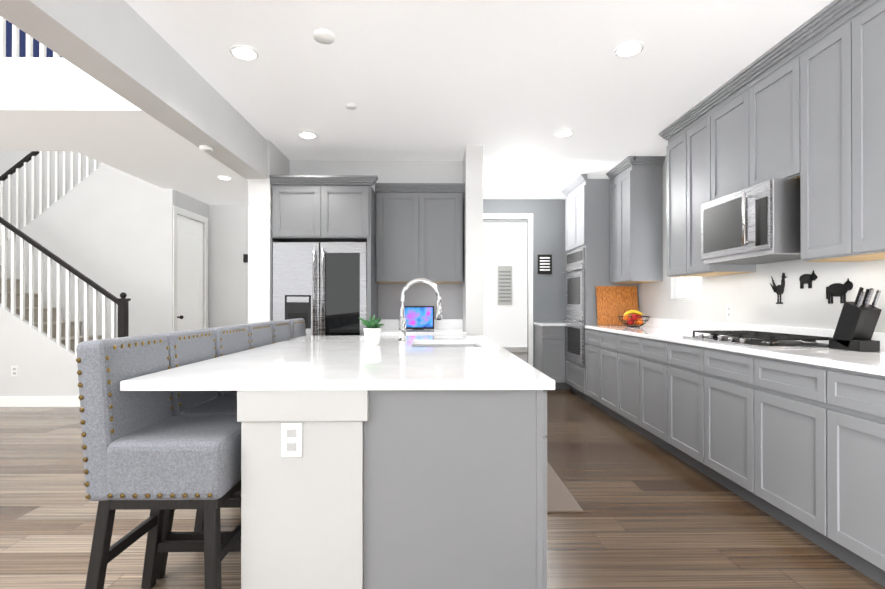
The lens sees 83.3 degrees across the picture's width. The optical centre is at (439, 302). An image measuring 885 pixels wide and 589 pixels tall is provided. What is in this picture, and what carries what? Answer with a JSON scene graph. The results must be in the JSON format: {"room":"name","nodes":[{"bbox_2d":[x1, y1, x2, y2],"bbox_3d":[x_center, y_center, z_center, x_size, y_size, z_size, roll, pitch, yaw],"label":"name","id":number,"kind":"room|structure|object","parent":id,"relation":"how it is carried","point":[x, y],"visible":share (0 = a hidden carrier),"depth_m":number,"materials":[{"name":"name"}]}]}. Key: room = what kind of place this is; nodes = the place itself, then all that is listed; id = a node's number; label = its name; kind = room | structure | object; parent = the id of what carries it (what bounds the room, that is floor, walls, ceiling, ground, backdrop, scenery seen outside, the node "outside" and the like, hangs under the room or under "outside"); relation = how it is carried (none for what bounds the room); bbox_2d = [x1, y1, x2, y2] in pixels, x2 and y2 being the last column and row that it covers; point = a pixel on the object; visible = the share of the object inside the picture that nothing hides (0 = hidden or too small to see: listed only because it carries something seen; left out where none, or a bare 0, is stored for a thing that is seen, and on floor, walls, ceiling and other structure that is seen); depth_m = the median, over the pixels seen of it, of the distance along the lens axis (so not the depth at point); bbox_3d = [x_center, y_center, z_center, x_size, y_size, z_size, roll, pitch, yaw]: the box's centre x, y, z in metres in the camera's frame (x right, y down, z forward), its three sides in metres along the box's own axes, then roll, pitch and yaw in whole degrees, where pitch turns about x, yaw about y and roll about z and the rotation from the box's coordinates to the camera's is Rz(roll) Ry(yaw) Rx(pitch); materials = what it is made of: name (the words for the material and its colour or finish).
{"room":"kitchen","nodes":[
{"label":"kitchen","id":0,"kind":"room"},
{"bbox_2d":[0,303,78,395],"bbox_3d":[-5.642,-0.222,5.767,3.960,2.856,0.060,0,0,-1],"label":"wall","id":1,"kind":"structure","parent":0,"point":[44,363],"depth_m":5.75,"materials":[{"name":"white paint"}]},
{"bbox_2d":[11,366,17,375],"bbox_3d":[-4.901,0.796,5.737,0.074,0.120,0.008,0,0,-1],"label":"outlet","id":2,"kind":"object","parent":1,"relation":"attached to","point":[14,370],"visible":1,"depth_m":5.74,"materials":[{"name":"white plastic"}]},
{"bbox_2d":[0,396,79,406],"bbox_3d":[-5.641,1.146,5.725,3.960,0.120,0.011,0,0,-1],"label":"baseboard","id":3,"kind":"structure","parent":1,"relation":"attached to","point":[39,401],"depth_m":5.73,"materials":[{"name":"white wood"}]},
{"bbox_2d":[0,217,130,355],"bbox_3d":[-5.630,-0.763,5.769,4.006,3.939,0.110,0,0,-1],"label":"stair rail","id":4,"kind":"object","parent":1,"relation":"on","point":[122,302],"visible":0.73,"depth_m":5.77,"materials":[{"name":"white wood"}]},
{"bbox_2d":[0,151,101,237],"bbox_3d":[-6.600,-1.885,8.011,5.900,6.200,0.120,0,0,-1],"label":"wall","id":5,"kind":"structure","parent":0,"point":[9,160],"depth_m":7.95,"materials":[{"name":"white paint"}]},
{"bbox_2d":[6,20,62,57],"bbox_3d":[-6.999,-3.705,7.931,2.820,2.160,0.035,0,0,-1],"label":"window","id":6,"kind":"structure","parent":5,"relation":"in","point":[22,44],"depth_m":7.93,"materials":[{"name":"blue"}]},
{"bbox_2d":[0,164,174,338],"bbox_3d":[-5.635,-0.377,6.778,4.000,3.175,0.080,0,0,-1],"label":"wall","id":7,"kind":"structure","parent":0,"point":[108,228],"depth_m":6.75,"materials":[{"name":"white paint"}]},
{"bbox_2d":[0,151,103,245],"bbox_3d":[-4.979,-1.787,6.791,2.281,2.228,0.090,0,0,-1],"label":"stair rail","id":8,"kind":"object","parent":7,"relation":"on","point":[24,161],"visible":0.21,"depth_m":6.77,"materials":[{"name":"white wood"}]},
{"bbox_2d":[0,57,202,151],"bbox_3d":[-5.681,-1.761,4.535,7.650,0.425,1.095,0,0,-1],"label":"wall","id":9,"kind":"structure","parent":0,"point":[53,104],"depth_m":4.16,"materials":[{"name":"paint"}]},
{"bbox_2d":[0,16,59,57],"bbox_3d":[-5.677,-2.460,4.035,7.645,0.960,0.060,0,0,-1],"label":"railing","id":10,"kind":"object","parent":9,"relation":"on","point":[29,44],"depth_m":4.05,"materials":[{"name":"white wood"}]},
{"bbox_2d":[0,0,266,178],"bbox_3d":[-1.699,-1.390,0.276,0.206,0.390,8.970,0,0,-1],"label":"beam","id":11,"kind":"structure","parent":0,"point":[124,49],"depth_m":2.77,"materials":[{"name":"white paint"}]},
{"bbox_2d":[199,145,213,151],"bbox_3d":[-1.776,-1.168,3.789,0.100,0.024,0.100,0,0,-1],"label":"smoke detector","id":12,"kind":"object","parent":11,"relation":"attached to","point":[205,148],"visible":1,"depth_m":3.77,"materials":[{"name":"white plastic"}]},
{"bbox_2d":[76,151,247,204],"bbox_3d":[-2.748,-1.753,6.559,2.007,0.425,2.880,0,0,-1],"label":"ceiling","id":13,"kind":"structure","parent":0,"point":[194,175],"depth_m":5.93,"materials":[{"name":"paint"}]},
{"bbox_2d":[218,176,231,179],"bbox_3d":[-2.656,-1.533,6.150,0.160,0.014,0.160,0,0,-1],"label":"recessed light","id":14,"kind":"object","parent":13,"relation":"in","point":[225,177],"visible":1,"depth_m":6.12,"materials":[{"name":"white"}]},
{"bbox_2d":[175,190,208,328],"bbox_3d":[-3.702,-0.162,7.411,0.120,2.750,1.140,0,0,-1],"label":"wall","id":15,"kind":"structure","parent":0,"point":[188,203],"depth_m":7.62,"materials":[{"name":"paint"}]},
{"bbox_2d":[173,205,207,331],"bbox_3d":[-3.643,-0.053,7.292,0.137,2.530,1.030,0,0,-1],"label":"door","id":16,"kind":"structure","parent":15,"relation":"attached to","point":[187,273],"depth_m":7.27,"materials":[{"name":"white wood"}]},
{"bbox_2d":[209,205,247,327],"bbox_3d":[-2.705,-0.160,7.934,1.887,2.750,0.120,0,0,-1],"label":"wall","id":17,"kind":"structure","parent":0,"point":[228,267],"depth_m":7.87,"materials":[{"name":"paint"}]},
{"bbox_2d":[243,254,247,262],"bbox_3d":[-3.053,-0.691,7.861,0.090,0.130,0.018,0,0,-1],"label":"light switch","id":18,"kind":"object","parent":17,"relation":"attached to","point":[245,258],"visible":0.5,"depth_m":7.85,"materials":[{"name":"black plastic"}]},
{"bbox_2d":[248,140,289,323],"bbox_3d":[-1.732,-0.171,5.081,0.207,2.750,0.650,0,0,-1],"label":"column","id":19,"kind":"structure","parent":0,"point":[259,209],"depth_m":4.76,"materials":[{"name":"white paint"}]},
{"bbox_2d":[290,160,462,318],"bbox_3d":[-0.795,-0.170,5.478,2.092,2.750,0.120,0,0,-1],"label":"wall","id":20,"kind":"structure","parent":0,"point":[405,171],"depth_m":5.43,"materials":[{"name":"grey paint"}]},
{"bbox_2d":[269,175,377,327],"bbox_3d":[-1.112,-0.001,5.069,1.025,2.408,0.682,0,0,-1],"label":"upper cabinet","id":21,"kind":"object","parent":20,"relation":"attached to","point":[322,208],"visible":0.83,"depth_m":4.78,"materials":[{"name":"grey wood"}]},
{"bbox_2d":[374,183,464,282],"bbox_3d":[-0.181,-0.703,5.229,0.962,1.000,0.392,0,0,-1],"label":"upper cabinet","id":22,"kind":"object","parent":20,"relation":"attached to","point":[418,230],"visible":0.85,"depth_m":5.08,"materials":[{"name":"grey wood"}]},
{"bbox_2d":[378,319,466,335],"bbox_3d":[-0.204,0.695,5.088,0.914,1.017,0.662,0,0,-1],"label":"countertop","id":23,"kind":"structure","parent":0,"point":[444,327],"depth_m":5.26,"materials":[{"name":"white stone"}]},
{"bbox_2d":[405,306,433,329],"bbox_3d":[-0.228,0.166,5.274,0.335,0.246,0.099,0,0,-1],"label":"tablet","id":24,"kind":"object","parent":23,"relation":"on","point":[419,317],"visible":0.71,"depth_m":5.25,"materials":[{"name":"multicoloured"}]},
{"bbox_2d":[0,352,884,588],"bbox_3d":[-2.509,1.228,4.771,14.000,0.050,18.000,0,0,-1],"label":"floor","id":25,"kind":"structure","parent":0,"point":[652,515],"depth_m":2.66,"materials":[{"name":"brown wood"}]},
{"bbox_2d":[0,265,101,351],"bbox_3d":[-4.980,0.352,6.273,2.473,1.712,0.930,0,0,-1],"label":"stairs","id":26,"kind":"structure","parent":25,"relation":"on","point":[63,330],"depth_m":6.40,"materials":[{"name":"carpet"}]},
{"bbox_2d":[76,334,240,588],"bbox_3d":[-0.995,0.663,1.902,0.501,1.063,0.440,0,0,-1],"label":"stool","id":27,"kind":"object","parent":25,"relation":"on","point":[144,450],"visible":0.94,"depth_m":1.71,"materials":[{"name":"fabric"}]},
{"bbox_2d":[157,328,240,579],"bbox_3d":[-1.001,0.665,2.354,0.501,1.063,0.440,0,0,-1],"label":"stool","id":28,"kind":"object","parent":25,"relation":"on","point":[186,347],"visible":0.31,"depth_m":2.23,"materials":[{"name":"fabric"}]},
{"bbox_2d":[210,325,249,497],"bbox_3d":[-1.002,0.666,2.806,0.501,1.063,0.440,0,0,-1],"label":"stool","id":29,"kind":"object","parent":25,"relation":"on","point":[232,339],"visible":0.23,"depth_m":2.71,"materials":[{"name":"fabric"}]},
{"bbox_2d":[241,322,272,348],"bbox_3d":[-1.012,0.668,3.258,0.501,1.063,0.440,0,0,-1],"label":"stool","id":30,"kind":"object","parent":25,"relation":"on","point":[260,334],"visible":0.19,"depth_m":3.21,"materials":[{"name":"fabric"}]},
{"bbox_2d":[269,320,291,342],"bbox_3d":[-1.021,0.670,3.710,0.501,1.063,0.440,0,0,-1],"label":"stool","id":31,"kind":"object","parent":25,"relation":"on","point":[281,330],"visible":0.19,"depth_m":3.66,"materials":[{"name":"fabric"}]},
{"bbox_2d":[288,318,306,338],"bbox_3d":[-1.022,0.671,4.162,0.501,1.063,0.440,0,0,-1],"label":"stool","id":32,"kind":"object","parent":25,"relation":"on","point":[297,326],"visible":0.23,"depth_m":4.09,"materials":[{"name":"fabric"}]},
{"bbox_2d":[272,242,366,335],"bbox_3d":[-1.155,0.314,5.054,0.901,1.780,0.707,0,0,-1],"label":"fridge","id":33,"kind":"object","parent":25,"relation":"on","point":[320,288],"visible":0.56,"depth_m":4.76,"materials":[{"name":"silver metal"}]},
{"bbox_2d":[232,386,554,588],"bbox_3d":[-0.179,0.756,3.004,1.106,0.879,2.490,0,0,-1],"label":"kitchen island","id":34,"kind":"object","parent":25,"relation":"on","point":[402,460],"depth_m":1.79,"materials":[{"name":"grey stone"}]},
{"bbox_2d":[120,334,554,389],"bbox_3d":[-0.372,0.298,3.004,1.532,0.035,2.496,0,0,-1],"label":"island countertop","id":35,"kind":"structure","parent":34,"relation":"on","point":[304,360],"depth_m":2.11,"materials":[{"name":"white stone"}]},
{"bbox_2d":[358,315,384,344],"bbox_3d":[-0.451,0.182,3.257,0.172,0.199,0.180,0,0,-1],"label":"plant","id":36,"kind":"object","parent":35,"relation":"on","point":[372,333],"visible":1,"depth_m":3.25,"materials":[{"name":"green plant"}]},
{"bbox_2d":[396,278,441,341],"bbox_3d":[-0.138,0.055,3.513,0.316,0.455,0.128,0,0,-1],"label":"faucet","id":37,"kind":"object","parent":35,"relation":"on","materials":[{"name":"silver metal"}]},
{"bbox_2d":[416,342,475,345],"bbox_3d":[0.039,0.415,3.431,0.484,0.220,0.674,0,0,-1],"label":"sink","id":38,"kind":"object","parent":35,"relation":"in","point":[417,343],"depth_m":3.75,"materials":[{"name":"silver metal"}]},
{"bbox_2d":[534,322,570,388],"bbox_3d":[1.880,0.754,7.132,0.957,0.915,0.586,0,0,-1],"label":"base cabinets","id":39,"kind":"object","parent":25,"relation":"on","point":[550,360],"visible":0.29,"depth_m":6.85,"materials":[{"name":"grey wood"}]},
{"bbox_2d":[547,462,582,512],"bbox_3d":[0.620,1.191,3.271,0.380,0.012,0.900,0,0,-1],"label":"mat","id":40,"kind":"object","parent":25,"relation":"on","point":[560,498],"visible":0.33,"depth_m":3.02,"materials":[{"name":"beige fabric"}]},
{"bbox_2d":[586,329,596,405],"bbox_3d":[2.058,0.759,5.649,0.637,0.894,0.584,0,0,-1],"label":"base cabinet","id":41,"kind":"object","parent":25,"relation":"on","point":[591,334],"depth_m":5.73,"materials":[{"name":"grey wood"}]},
{"bbox_2d":[561,174,637,402],"bbox_3d":[2.014,-0.164,6.419,0.708,2.746,0.910,0,0,-1],"label":"tall cabinet","id":42,"kind":"object","parent":25,"relation":"on","point":[587,271],"visible":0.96,"depth_m":6.01,"materials":[{"name":"grey wood"}]},
{"bbox_2d":[597,329,612,415],"bbox_3d":[2.065,0.757,5.161,0.637,0.894,0.648,0,0,-1],"label":"base cabinet","id":43,"kind":"object","parent":25,"relation":"on","point":[604,338],"depth_m":5.30,"materials":[{"name":"grey wood"}]},
{"bbox_2d":[613,333,632,428],"bbox_3d":[2.071,0.755,4.641,0.637,0.894,0.648,0,0,-1],"label":"base cabinet","id":44,"kind":"object","parent":25,"relation":"on","point":[622,342],"depth_m":4.77,"materials":[{"name":"grey wood"}]},
{"bbox_2d":[633,333,660,446],"bbox_3d":[2.078,0.753,4.121,0.637,0.894,0.648,0,0,-1],"label":"base cabinet","id":45,"kind":"object","parent":25,"relation":"on","point":[646,350],"depth_m":4.23,"materials":[{"name":"grey wood"}]},
{"bbox_2d":[661,341,696,468],"bbox_3d":[2.084,0.751,3.601,0.637,0.894,0.648,0,0,-1],"label":"base cabinet","id":46,"kind":"object","parent":25,"relation":"on","point":[678,358],"depth_m":3.68,"materials":[{"name":"grey wood"}]},
{"bbox_2d":[697,345,740,496],"bbox_3d":[2.091,0.749,3.081,0.637,0.894,0.648,0,0,-1],"label":"base cabinet","id":47,"kind":"object","parent":25,"relation":"on","point":[718,370],"depth_m":3.17,"materials":[{"name":"grey wood"}]},
{"bbox_2d":[741,353,808,538],"bbox_3d":[2.098,0.747,2.561,0.637,0.894,0.648,0,0,-1],"label":"base cabinet","id":48,"kind":"object","parent":25,"relation":"on","point":[793,439],"depth_m":2.64,"materials":[{"name":"grey wood"}]},
{"bbox_2d":[809,361,884,586],"bbox_3d":[2.104,0.745,2.041,0.637,0.894,0.648,0,0,-1],"label":"base cabinet","id":49,"kind":"object","parent":25,"relation":"on","point":[847,406],"depth_m":2.19,"materials":[{"name":"grey wood"}]},
{"bbox_2d":[585,325,884,372],"bbox_3d":[2.096,0.281,2.288,0.647,0.035,7.310,0,0,-1],"label":"countertop","id":50,"kind":"structure","parent":49,"relation":"on","point":[873,361],"depth_m":2.72,"materials":[{"name":"white stone"}]},
{"bbox_2d":[596,286,638,324],"bbox_3d":[2.102,0.043,5.891,0.490,0.465,0.092,0,0,-1],"label":"cutting board","id":51,"kind":"object","parent":50,"relation":"on","point":[613,303],"visible":0.77,"depth_m":5.89,"materials":[{"name":"brown wood"}]},
{"bbox_2d":[618,310,649,326],"bbox_3d":[2.142,0.180,5.494,0.338,0.188,0.338,0,0,-1],"label":"fruit bowl","id":52,"kind":"object","parent":50,"relation":"on","point":[637,319],"visible":1,"depth_m":5.45,"materials":[{"name":"black"}]},
{"bbox_2d":[682,330,832,347],"bbox_3d":[2.100,0.239,3.318,0.520,0.055,0.910,0,0,-1],"label":"cooktop","id":53,"kind":"object","parent":50,"relation":"in","point":[758,339],"visible":1,"depth_m":3.14,"materials":[{"name":"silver metal"}]},
{"bbox_2d":[829,287,881,351],"bbox_3d":[2.277,0.092,2.730,0.110,0.344,0.232,0,0,-1],"label":"knife block","id":54,"kind":"object","parent":50,"relation":"on","point":[857,323],"visible":1,"depth_m":2.67,"materials":[{"name":"black painted wood"},{"name":"stainless steel"}]},
{"bbox_2d":[463,145,482,335],"bbox_3d":[0.328,-0.167,6.162,0.170,2.750,2.500,0,0,-1],"label":"column","id":55,"kind":"structure","parent":0,"point":[473,245],"depth_m":4.92,"materials":[{"name":"white paint"}]},
{"bbox_2d":[125,0,833,198],"bbox_3d":[0.459,-1.584,1.669,4.144,0.050,11.700,0,0,-1],"label":"ceiling","id":56,"kind":"structure","parent":0,"point":[696,50],"depth_m":3.34,"materials":[{"name":"paint"}]},
{"bbox_2d":[230,45,258,59],"bbox_3d":[-1.212,-1.545,3.088,0.170,0.014,0.170,0,0,-1],"label":"recessed light","id":57,"kind":"object","parent":56,"relation":"in","point":[243,52],"visible":0.98,"depth_m":3.07,"materials":[{"name":"white"}]},
{"bbox_2d":[298,131,316,137],"bbox_3d":[-1.216,-1.539,4.588,0.170,0.014,0.170,0,0,-1],"label":"recessed light","id":58,"kind":"object","parent":56,"relation":"in","point":[306,134],"visible":0.98,"depth_m":4.56,"materials":[{"name":"white"}]},
{"bbox_2d":[314,28,334,43],"bbox_3d":[-0.669,-1.539,2.885,0.120,0.028,0.120,0,0,-1],"label":"ceiling detector","id":59,"kind":"object","parent":56,"relation":"attached to","point":[323,36],"visible":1,"depth_m":2.86,"materials":[{"name":"white plastic"}]},
{"bbox_2d":[346,102,356,109],"bbox_3d":[-0.691,-1.535,3.894,0.080,0.028,0.080,0,0,-1],"label":"ceiling detector","id":60,"kind":"object","parent":56,"relation":"attached to","point":[351,105],"visible":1,"depth_m":3.87,"materials":[{"name":"white plastic"}]},
{"bbox_2d":[554,129,573,136],"bbox_3d":[1.131,-1.539,4.538,0.170,0.014,0.170,0,0,-1],"label":"recessed light","id":61,"kind":"object","parent":56,"relation":"in","point":[564,132],"visible":0.98,"depth_m":4.51,"materials":[{"name":"white"}]},
{"bbox_2d":[614,41,643,56],"bbox_3d":[1.157,-1.545,3.045,0.170,0.014,0.170,0,0,-1],"label":"recessed light","id":62,"kind":"object","parent":56,"relation":"in","point":[629,48],"visible":0.98,"depth_m":3.03,"materials":[{"name":"white"}]},
{"bbox_2d":[483,223,526,350],"bbox_3d":[1.395,-0.368,12.362,6.000,3.200,0.130,0,0,-1],"label":"wall","id":63,"kind":"structure","parent":0,"point":[504,326],"depth_m":12.33,"materials":[{"name":"white paint"}]},
{"bbox_2d":[497,266,512,304],"bbox_3d":[1.611,-0.409,12.288,0.370,0.980,0.025,0,0,-1],"label":"vent","id":64,"kind":"object","parent":63,"relation":"attached to","point":[504,285],"visible":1,"depth_m":12.28,"materials":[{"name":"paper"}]},
{"bbox_2d":[483,199,566,366],"bbox_3d":[1.377,-0.162,7.478,1.961,2.750,0.135,0,0,-1],"label":"wall","id":65,"kind":"structure","parent":0,"point":[546,235],"depth_m":7.43,"materials":[{"name":"grey paint"}]},
{"bbox_2d":[537,255,551,273],"bbox_3d":[1.563,-0.562,7.414,0.210,0.290,0.027,0,0,-1],"label":"sign","id":66,"kind":"object","parent":65,"relation":"attached to","point":[544,264],"visible":0.98,"depth_m":7.40,"materials":[{"name":"black"}]},
{"bbox_2d":[638,156,884,331],"bbox_3d":[2.451,-0.172,4.839,0.120,2.750,18.000,0,0,-1],"label":"wall","id":67,"kind":"structure","parent":0,"point":[750,298],"depth_m":3.64,"materials":[{"name":"paint"}]},
{"bbox_2d":[606,156,664,283],"bbox_3d":[2.184,-0.880,5.604,0.387,1.320,0.690,0,0,-1],"label":"upper cabinet","id":68,"kind":"object","parent":67,"relation":"attached to","point":[635,221],"visible":1,"depth_m":5.32,"materials":[{"name":"grey wood"}]},
{"bbox_2d":[663,128,710,276],"bbox_3d":[2.221,-0.858,4.289,0.347,1.256,0.419,0,0,-1],"label":"upper cabinet","id":69,"kind":"object","parent":67,"relation":"attached to","point":[672,149],"depth_m":4.40,"materials":[{"name":"grey wood"}]},
{"bbox_2d":[676,277,700,298],"bbox_3d":[2.471,-0.512,4.851,0.060,0.970,0.580,0,0,-1],"label":"window","id":70,"kind":"structure","parent":67,"relation":"in","point":[688,287],"depth_m":4.96,"materials":[{"name":"white"}]},
{"bbox_2d":[679,100,755,275],"bbox_3d":[2.225,-0.859,3.959,0.347,1.256,0.478,0,0,-1],"label":"upper cabinet","id":71,"kind":"object","parent":67,"relation":"attached to","point":[697,134],"depth_m":3.99,"materials":[{"name":"grey wood"}]},
{"bbox_2d":[715,84,738,198],"bbox_3d":[2.230,-1.110,3.520,0.347,0.756,0.519,0,0,-1],"label":"upper cabinet","id":72,"kind":"object","parent":67,"relation":"attached to","point":[727,105],"depth_m":3.57,"materials":[{"name":"grey wood"}]},
{"bbox_2d":[727,305,731,318],"bbox_3d":[2.395,0.080,4.117,0.008,0.120,0.074,0,0,-1],"label":"electrical outlet","id":73,"kind":"object","parent":67,"relation":"attached to","point":[729,311],"visible":1,"depth_m":4.11,"materials":[{"name":"white plastic"}]},
{"bbox_2d":[642,317,884,348],"bbox_3d":[2.410,0.213,2.292,0.019,0.100,7.310,0,0,-1],"label":"backsplash","id":74,"kind":"structure","parent":67,"relation":"attached to","point":[661,323],"depth_m":3.91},
{"bbox_2d":[739,40,798,189],"bbox_3d":[2.236,-1.112,3.119,0.347,0.756,0.519,0,0,-1],"label":"upper cabinet","id":75,"kind":"object","parent":67,"relation":"attached to","point":[769,97],"depth_m":3.11,"materials":[{"name":"grey wood"}]},
{"bbox_2d":[701,179,800,263],"bbox_3d":[2.145,-0.504,3.317,0.523,0.448,0.760,0,0,-1],"label":"microwave","id":76,"kind":"object","parent":75,"relation":"attached to","point":[759,223],"visible":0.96,"depth_m":3.09,"materials":[{"name":"silver metal"}]},
{"bbox_2d":[770,273,786,303],"bbox_3d":[2.402,-0.096,3.528,0.005,0.218,0.180,0,0,-1],"label":"wall art","id":77,"kind":"object","parent":67,"relation":"attached to","point":[778,289],"visible":1,"depth_m":3.52,"materials":[{"name":"black metal"}]},
{"bbox_2d":[799,270,816,288],"bbox_3d":[2.405,-0.147,3.252,0.005,0.115,0.153,0,0,-1],"label":"wall art","id":78,"kind":"object","parent":67,"relation":"attached to","point":[808,279],"visible":1,"depth_m":3.25,"materials":[{"name":"black metal"}]},
{"bbox_2d":[795,12,872,261],"bbox_3d":[2.241,-0.864,2.683,0.347,1.256,0.470,0,0,-1],"label":"upper cabinet","id":79,"kind":"object","parent":67,"relation":"attached to","point":[804,103],"depth_m":2.74,"materials":[{"name":"grey wood"}]},
{"bbox_2d":[826,278,852,303],"bbox_3d":[2.409,-0.066,3.002,0.005,0.148,0.195,0,0,-1],"label":"wall art","id":80,"kind":"object","parent":67,"relation":"attached to","point":[840,290],"visible":0.94,"depth_m":3.00,"materials":[{"name":"black metal"}]},
{"bbox_2d":[835,0,884,259],"bbox_3d":[2.246,-0.865,2.331,0.347,1.256,0.470,0,0,-1],"label":"upper cabinet","id":81,"kind":"object","parent":67,"relation":"attached to","point":[860,24],"depth_m":2.46,"materials":[{"name":"grey wood"}]}
]}

